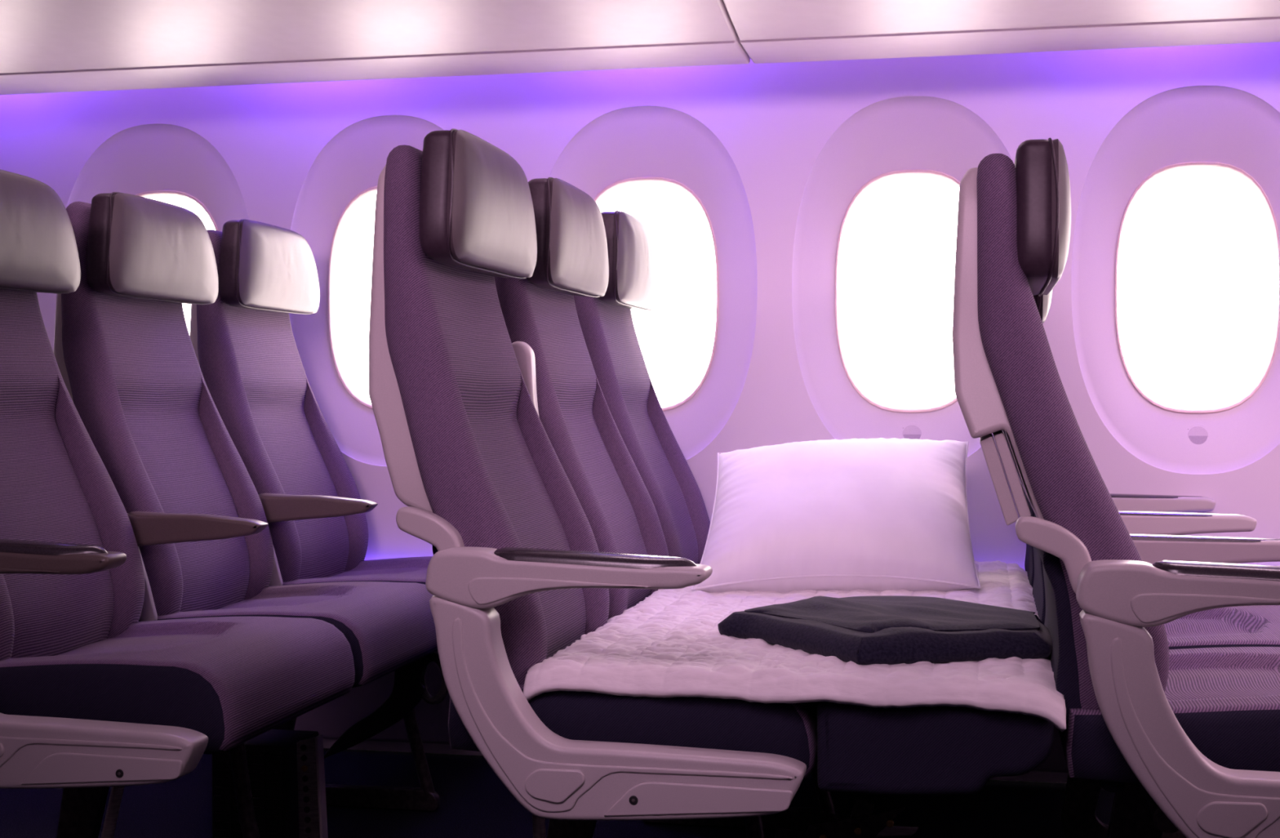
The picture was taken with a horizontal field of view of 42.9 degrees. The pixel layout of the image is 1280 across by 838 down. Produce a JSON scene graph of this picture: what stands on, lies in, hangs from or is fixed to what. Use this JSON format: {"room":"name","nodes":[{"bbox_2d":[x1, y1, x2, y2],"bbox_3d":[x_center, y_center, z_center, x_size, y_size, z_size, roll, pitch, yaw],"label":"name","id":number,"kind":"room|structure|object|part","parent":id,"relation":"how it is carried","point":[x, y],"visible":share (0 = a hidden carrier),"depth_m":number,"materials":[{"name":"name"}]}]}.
{"room":"aircraft cabin","nodes":[
{"label":"aircraft cabin","id":0,"kind":"room"},
{"bbox_2d":[0,747,1114,837],"bbox_3d":[0.056,0.864,1.008,5.663,0.060,5.470,0,1,12],"label":"floor","id":1,"kind":"structure","parent":0,"point":[475,802],"depth_m":3.32,"materials":[{"name":"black carpet"}]},
{"bbox_2d":[56,707,439,837],"bbox_3d":[-0.671,0.630,3.031,0.399,0.339,1.538,0,1,12],"label":"frame","id":2,"kind":"object","parent":1,"relation":"on","point":[82,808],"visible":0.09,"depth_m":2.63,"materials":[{"name":"metal"}]},
{"bbox_3d":[-0.759,0.648,2.610,0.399,0.316,0.024,0,1,12],"label":"leg","id":3,"kind":"part","parent":2,"relation":"part of","materials":[{"name":"metal"}]},
{"bbox_2d":[0,169,355,788],"bbox_3d":[-0.844,0.052,2.526,0.641,0.898,0.629,0,1,12],"label":"seat","id":4,"kind":"object","parent":2,"relation":"on","point":[93,694],"visible":1,"depth_m":2.55,"materials":[{"name":"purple fabric"}]},
{"bbox_3d":[-0.888,0.203,2.250,0.367,0.075,0.058,0,1,12],"label":"armrest","id":5,"kind":"part","parent":4,"relation":"part of","materials":[{"name":"beige plastic"}]},
{"bbox_3d":[-1.003,-0.003,2.594,0.241,0.773,0.479,0,1,12],"label":"backrest","id":6,"kind":"part","parent":4,"relation":"part of","materials":[{"name":"purple fabric"}]},
{"bbox_3d":[-0.827,0.366,2.241,0.483,0.281,0.056,0,1,12],"label":"frame","id":7,"kind":"part","parent":4,"relation":"part of","materials":[{"name":"grey plastic"}]},
{"bbox_2d":[0,616,355,754],"bbox_3d":[-0.766,0.401,2.551,0.497,0.128,0.504,0,1,12],"label":"seat cushion","id":8,"kind":"object","parent":4,"relation":"on","point":[232,681],"depth_m":2.37,"materials":[{"name":"purple fabric"}]},
{"bbox_3d":[-0.776,0.192,2.816,0.276,0.056,0.039,0,1,12],"label":"armrest","id":9,"kind":"part","parent":4,"relation":"part of","materials":[{"name":"beige plastic"}]},
{"bbox_3d":[-0.613,0.639,2.579,0.085,0.285,0.026,0,1,12],"label":"leg","id":10,"kind":"part","parent":2,"relation":"part of","materials":[{"name":"metal"}]},
{"bbox_2d":[53,191,437,687],"bbox_3d":[-0.728,0.021,3.083,0.641,0.871,0.532,0,1,12],"label":"seat","id":11,"kind":"object","parent":2,"relation":"on","point":[124,352],"visible":0.8,"depth_m":3.04,"materials":[{"name":"purple fabric"}]},
{"bbox_3d":[-0.897,-0.011,3.104,0.241,0.773,0.479,0,1,12],"label":"backrest","id":12,"kind":"part","parent":11,"relation":"part of","materials":[{"name":"purple fabric"}]},
{"bbox_2d":[138,581,437,687],"bbox_3d":[-0.660,0.393,3.061,0.497,0.128,0.504,0,1,12],"label":"seat cushion","id":13,"kind":"object","parent":11,"relation":"on","point":[388,626],"depth_m":2.98,"materials":[{"name":"purple fabric"}]},
{"bbox_3d":[-0.670,0.184,3.326,0.276,0.056,0.039,0,1,12],"label":"armrest","id":14,"kind":"part","parent":11,"relation":"part of","materials":[{"name":"beige plastic"}]},
{"bbox_2d":[189,218,432,585],"bbox_3d":[-0.625,0.010,3.580,0.641,0.876,0.504,0,1,12],"label":"seat","id":15,"kind":"object","parent":2,"relation":"on","point":[243,342],"visible":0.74,"depth_m":3.56,"materials":[{"name":"purple fabric"}]},
{"bbox_3d":[-0.791,-0.019,3.614,0.241,0.773,0.479,0,1,12],"label":"backrest","id":16,"kind":"part","parent":15,"relation":"part of","materials":[{"name":"purple fabric"}]},
{"bbox_2d":[282,555,432,585],"bbox_3d":[-0.554,0.385,3.571,0.497,0.128,0.504,0,1,12],"label":"seat cushion","id":17,"kind":"object","parent":15,"relation":"on","point":[319,569],"depth_m":3.62,"materials":[{"name":"purple fabric"}]},
{"bbox_3d":[-0.604,0.636,3.354,0.399,0.316,0.024,0,1,12],"label":"leg","id":18,"kind":"part","parent":2,"relation":"part of","materials":[{"name":"metal"}]},
{"bbox_2d":[324,652,448,757],"bbox_3d":[-0.503,0.569,3.229,0.264,0.218,0.028,0,1,12],"label":"strut","id":19,"kind":"object","parent":2,"relation":"attached to","point":[410,686],"visible":0.82,"depth_m":3.21,"materials":[{"name":"black dark painted metal"}]},
{"bbox_3d":[-0.458,0.627,3.323,0.085,0.285,0.026,0,1,12],"label":"leg","id":20,"kind":"part","parent":2,"relation":"part of","materials":[{"name":"metal"}]},
{"bbox_2d":[212,728,318,837],"bbox_3d":[-0.691,0.694,3.011,0.150,0.215,0.148,0,1,12],"label":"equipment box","id":21,"kind":"object","parent":1,"relation":"on","point":[272,754],"visible":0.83,"depth_m":2.94,"materials":[{"name":"black metal"}]},
{"bbox_2d":[296,733,328,837],"bbox_3d":[-0.588,0.685,2.930,0.052,0.236,0.028,0,1,12],"label":"post","id":22,"kind":"object","parent":1,"relation":"on","point":[312,801],"visible":1,"depth_m":2.92,"materials":[{"name":"metal"}]},
{"bbox_2d":[532,760,839,837],"bbox_3d":[0.125,0.633,2.866,0.399,0.339,1.538,0,1,12],"label":"frame","id":23,"kind":"object","parent":1,"relation":"on","point":[797,817],"visible":0.09,"depth_m":3.15,"materials":[{"name":"metal"}]},
{"bbox_3d":[0.037,0.651,2.444,0.399,0.316,0.024,0,1,12],"label":"leg","id":24,"kind":"part","parent":23,"relation":"part of","materials":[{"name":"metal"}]},
{"bbox_2d":[493,177,668,619],"bbox_3d":[0.212,0.026,2.874,0.941,0.884,0.504,0,1,12],"label":"seat","id":25,"kind":"object","parent":23,"relation":"on","point":[539,310],"visible":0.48,"depth_m":2.89,"materials":[{"name":"purple fabric"}]},
{"bbox_2d":[523,560,1066,731],"bbox_3d":[0.332,0.339,2.803,0.702,0.068,1.505,0,1,12],"label":"cover","id":26,"kind":"object","parent":25,"relation":"on","point":[670,643],"visible":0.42,"depth_m":2.15,"materials":[{"name":"white fabric"}]},
{"bbox_2d":[691,437,980,592],"bbox_3d":[0.385,0.185,3.141,0.591,0.288,0.448,0,1,-1],"label":"pillow","id":27,"kind":"object","parent":26,"relation":"on","point":[880,513],"visible":0.95,"depth_m":2.99,"materials":[{"name":"white fabric"}]},
{"bbox_2d":[717,595,1052,664],"bbox_3d":[0.384,0.296,2.364,0.401,0.050,0.454,-1,1,-33],"label":"folded blanket","id":28,"kind":"object","parent":26,"relation":"on","point":[890,629],"visible":1,"depth_m":2.25,"materials":[{"name":"fabric"}]},
{"bbox_2d":[573,210,710,564],"bbox_3d":[0.318,0.018,3.384,0.941,0.884,0.504,0,1,12],"label":"seat","id":29,"kind":"object","parent":23,"relation":"on","point":[606,322],"visible":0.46,"depth_m":3.41,"materials":[{"name":"purple fabric"}]},
{"bbox_2d":[368,128,1053,820],"bbox_3d":[0.099,0.049,2.329,0.941,0.912,0.627,0,1,12],"label":"seat","id":30,"kind":"object","parent":23,"relation":"on","point":[517,572],"visible":0.88,"depth_m":2.15,"materials":[{"name":"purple fabric"}]},
{"bbox_3d":[-0.278,0.167,2.194,0.099,0.096,0.027,0,1,12],"label":"hinge arm","id":31,"kind":"part","parent":30,"relation":"part of","materials":[{"name":"grey plastic"}]},
{"bbox_3d":[-0.193,0.302,2.430,0.102,0.326,0.430,0,1,12],"label":"panel","id":32,"kind":"part","parent":30,"relation":"part of","materials":[{"name":"grey plastic"}]},
{"bbox_3d":[-0.207,0.000,2.428,0.241,0.773,0.479,0,1,12],"label":"backrest","id":33,"kind":"part","parent":30,"relation":"part of","materials":[{"name":"purple fabric"}]},
{"bbox_3d":[-0.193,0.051,2.692,0.133,0.357,0.035,0,1,12],"label":"raised armrest","id":34,"kind":"part","parent":30,"relation":"part of","materials":[{"name":"grey plastic"}]},
{"bbox_3d":[-0.092,0.205,2.085,0.367,0.075,0.058,0,1,12],"label":"armrest","id":35,"kind":"part","parent":30,"relation":"part of","materials":[{"name":"grey plastic"}]},
{"bbox_3d":[-0.031,0.369,2.076,0.483,0.281,0.056,0,1,12],"label":"frame","id":36,"kind":"part","parent":30,"relation":"part of","materials":[{"name":"grey plastic"}]},
{"bbox_2d":[448,684,819,779],"bbox_3d":[0.029,0.404,2.386,0.497,0.128,0.504,0,1,12],"label":"seat cushion","id":37,"kind":"object","parent":30,"relation":"on","point":[792,730],"depth_m":2.13,"materials":[{"name":"purple fabric"}]},
{"bbox_3d":[0.192,0.639,3.188,0.399,0.316,0.024,0,1,12],"label":"leg","id":38,"kind":"part","parent":23,"relation":"part of","materials":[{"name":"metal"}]},
{"bbox_3d":[0.183,0.642,2.414,0.085,0.285,0.026,0,1,12],"label":"leg","id":39,"kind":"part","parent":23,"relation":"part of","materials":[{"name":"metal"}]},
{"bbox_3d":[0.338,0.630,3.158,0.085,0.285,0.026,0,1,12],"label":"leg","id":40,"kind":"part","parent":23,"relation":"part of","materials":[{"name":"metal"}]},
{"bbox_2d":[1061,773,1186,837],"bbox_3d":[0.920,0.635,2.700,0.399,0.339,1.538,0,1,12],"label":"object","id":41,"kind":"structure","parent":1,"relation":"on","point":[1135,813],"depth_m":2.30,"materials":[{"name":"metal"}]},
{"bbox_2d":[992,429,1215,586],"bbox_3d":[0.970,0.045,3.263,0.641,0.818,0.532,0,1,12],"label":"seat","id":42,"kind":"object","parent":41,"relation":"on","point":[1144,502],"visible":0.09,"depth_m":3.46,"materials":[{"name":"grey plastic"}]},
{"bbox_3d":[0.815,0.288,3.285,0.102,0.326,0.430,0,1,12],"label":"panel","id":43,"kind":"part","parent":42,"relation":"part of","materials":[{"name":"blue plastic"}]},
{"bbox_3d":[1.057,0.189,3.499,0.336,0.050,0.039,0,1,12],"label":"armrest","id":44,"kind":"part","parent":42,"relation":"part of","materials":[{"name":"grey plastic"}]},
{"bbox_2d":[952,137,1279,837],"bbox_3d":[0.748,0.070,2.196,0.641,0.874,0.629,0,1,12],"label":"seat","id":45,"kind":"object","parent":41,"relation":"on","point":[1198,728],"visible":0.98,"depth_m":2.05,"materials":[{"name":"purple fabric"}]},
{"bbox_3d":[0.517,0.169,2.029,0.099,0.096,0.027,0,1,12],"label":"hinge arm","id":46,"kind":"part","parent":45,"relation":"part of","materials":[{"name":"grey plastic"}]},
{"bbox_3d":[0.589,0.020,2.263,0.241,0.737,0.479,0,1,12],"label":"backrest","id":47,"kind":"part","parent":45,"relation":"part of","materials":[{"name":"purple fabric"}]},
{"bbox_3d":[0.603,0.305,2.265,0.102,0.326,0.430,0,1,12],"label":"panel","id":48,"kind":"part","parent":45,"relation":"part of","materials":[{"name":"grey plastic"}]},
{"bbox_2d":[1058,646,1279,783],"bbox_3d":[0.825,0.406,2.220,0.497,0.128,0.504,0,1,12],"label":"seat cushion","id":49,"kind":"object","parent":45,"relation":"on","point":[1226,700],"depth_m":2.03,"materials":[{"name":"purple fabric"}]},
{"bbox_3d":[0.704,0.208,1.919,0.367,0.075,0.058,0,1,12],"label":"armrest","id":50,"kind":"part","parent":45,"relation":"part of","materials":[{"name":"grey plastic"}]},
{"bbox_3d":[0.765,0.371,1.910,0.483,0.281,0.056,0,1,12],"label":"frame","id":51,"kind":"part","parent":45,"relation":"part of","materials":[{"name":"grey plastic"}]},
{"bbox_3d":[0.845,0.205,2.479,0.336,0.050,0.039,0,1,12],"label":"armrest","id":52,"kind":"part","parent":45,"relation":"part of","materials":[{"name":"grey plastic"}]},
{"bbox_3d":[0.833,0.654,2.279,0.399,0.316,0.024,0,1,12],"label":"leg","id":53,"kind":"part","parent":41,"relation":"part of","materials":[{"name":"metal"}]},
{"bbox_2d":[991,289,1279,648],"bbox_3d":[0.864,0.053,2.753,0.641,0.818,0.532,0,1,12],"label":"seat","id":54,"kind":"object","parent":41,"relation":"on","point":[1251,625],"visible":0.12,"depth_m":2.81,"materials":[{"name":"purple fabric"}]},
{"bbox_3d":[0.709,0.297,2.775,0.102,0.326,0.430,0,1,12],"label":"panel","id":55,"kind":"part","parent":54,"relation":"part of","materials":[{"name":"black plastic"}]},
{"bbox_3d":[0.951,0.197,2.989,0.336,0.050,0.039,0,1,12],"label":"armrest","id":56,"kind":"part","parent":54,"relation":"part of","materials":[{"name":"grey plastic"}]},
{"bbox_2d":[1164,604,1279,648],"bbox_3d":[0.931,0.398,2.730,0.497,0.128,0.504,0,1,12],"label":"seat cushion","id":57,"kind":"object","parent":54,"relation":"on","point":[1251,625],"depth_m":2.74,"materials":[{"name":"purple fabric"}]},
{"bbox_2d":[0,42,1279,782],"bbox_3d":[0.604,-0.358,3.623,5.463,2.300,0.038,0,1,12],"label":"wall","id":58,"kind":"structure","parent":0,"point":[776,156],"depth_m":3.67,"materials":[{"name":"plastic"}]},
{"bbox_2d":[135,190,218,231],"bbox_3d":[-1.172,-0.291,4.032,0.365,0.578,0.054,0,1,12],"label":"window","id":59,"kind":"structure","parent":58,"relation":"in","point":[146,193],"depth_m":4.00,"materials":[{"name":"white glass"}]},
{"bbox_2d":[328,186,377,408],"bbox_3d":[-0.577,-0.289,3.909,0.365,0.578,0.054,0,1,12],"label":"window","id":60,"kind":"structure","parent":58,"relation":"in","point":[341,220],"depth_m":3.92,"materials":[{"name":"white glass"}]},
{"bbox_2d":[593,177,718,411],"bbox_3d":[0.017,-0.287,3.785,0.365,0.578,0.054,0,1,12],"label":"window","id":61,"kind":"structure","parent":58,"relation":"in","point":[607,188],"depth_m":3.74,"materials":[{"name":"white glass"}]},
{"bbox_2d":[293,650,1068,772],"bbox_3d":[-0.412,0.595,3.815,3.643,0.332,0.031,0,1,12],"label":"baseboard","id":62,"kind":"structure","parent":58,"relation":"attached to","point":[332,718],"depth_m":3.84,"materials":[{"name":"laminate"}]},
{"bbox_2d":[835,169,959,413],"bbox_3d":[0.611,-0.285,3.662,0.365,0.578,0.054,0,1,12],"label":"window","id":63,"kind":"structure","parent":58,"relation":"in","point":[902,172],"depth_m":3.66,"materials":[{"name":"clear glass"},{"name":"white plastic"}]},
{"bbox_2d":[902,422,921,439],"bbox_3d":[0.607,0.035,3.634,0.055,0.054,0.018,0,1,15],"label":"button","id":64,"kind":"object","parent":58,"relation":"attached to","point":[912,431],"visible":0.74,"depth_m":3.63,"materials":[{"name":"plastic"}]},
{"bbox_2d":[1115,161,1279,413],"bbox_3d":[1.206,-0.283,3.538,0.365,0.578,0.054,0,1,12],"label":"window","id":65,"kind":"structure","parent":58,"relation":"in","point":[1192,164],"depth_m":3.51,"materials":[{"name":"white plastic"}]},
{"bbox_2d":[1187,423,1208,444],"bbox_3d":[1.201,0.037,3.511,0.055,0.054,0.018,0,1,15],"label":"button","id":66,"kind":"object","parent":58,"relation":"attached to","point":[1197,434],"visible":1,"depth_m":3.51,"materials":[{"name":"plastic"}]},
{"bbox_3d":[0.056,-1.416,0.972,5.663,0.060,5.470,0,1,12],"label":"ceiling","id":67,"kind":"structure","parent":0,"visible":0},
{"bbox_2d":[0,0,750,94],"bbox_3d":[-0.856,-1.073,3.079,1.982,0.654,1.191,0,1,12],"label":"bin","id":68,"kind":"object","parent":67,"relation":"attached to","point":[46,46],"visible":0.98,"depth_m":3.31,"materials":[{"name":"plastic"}]},
{"bbox_2d":[723,0,1279,63],"bbox_3d":[1.109,-1.066,2.670,2.022,0.654,1.191,0,1,12],"label":"bin","id":69,"kind":"object","parent":67,"relation":"attached to","point":[769,31],"visible":1,"depth_m":3.14,"materials":[{"name":"plastic"}]}
]}

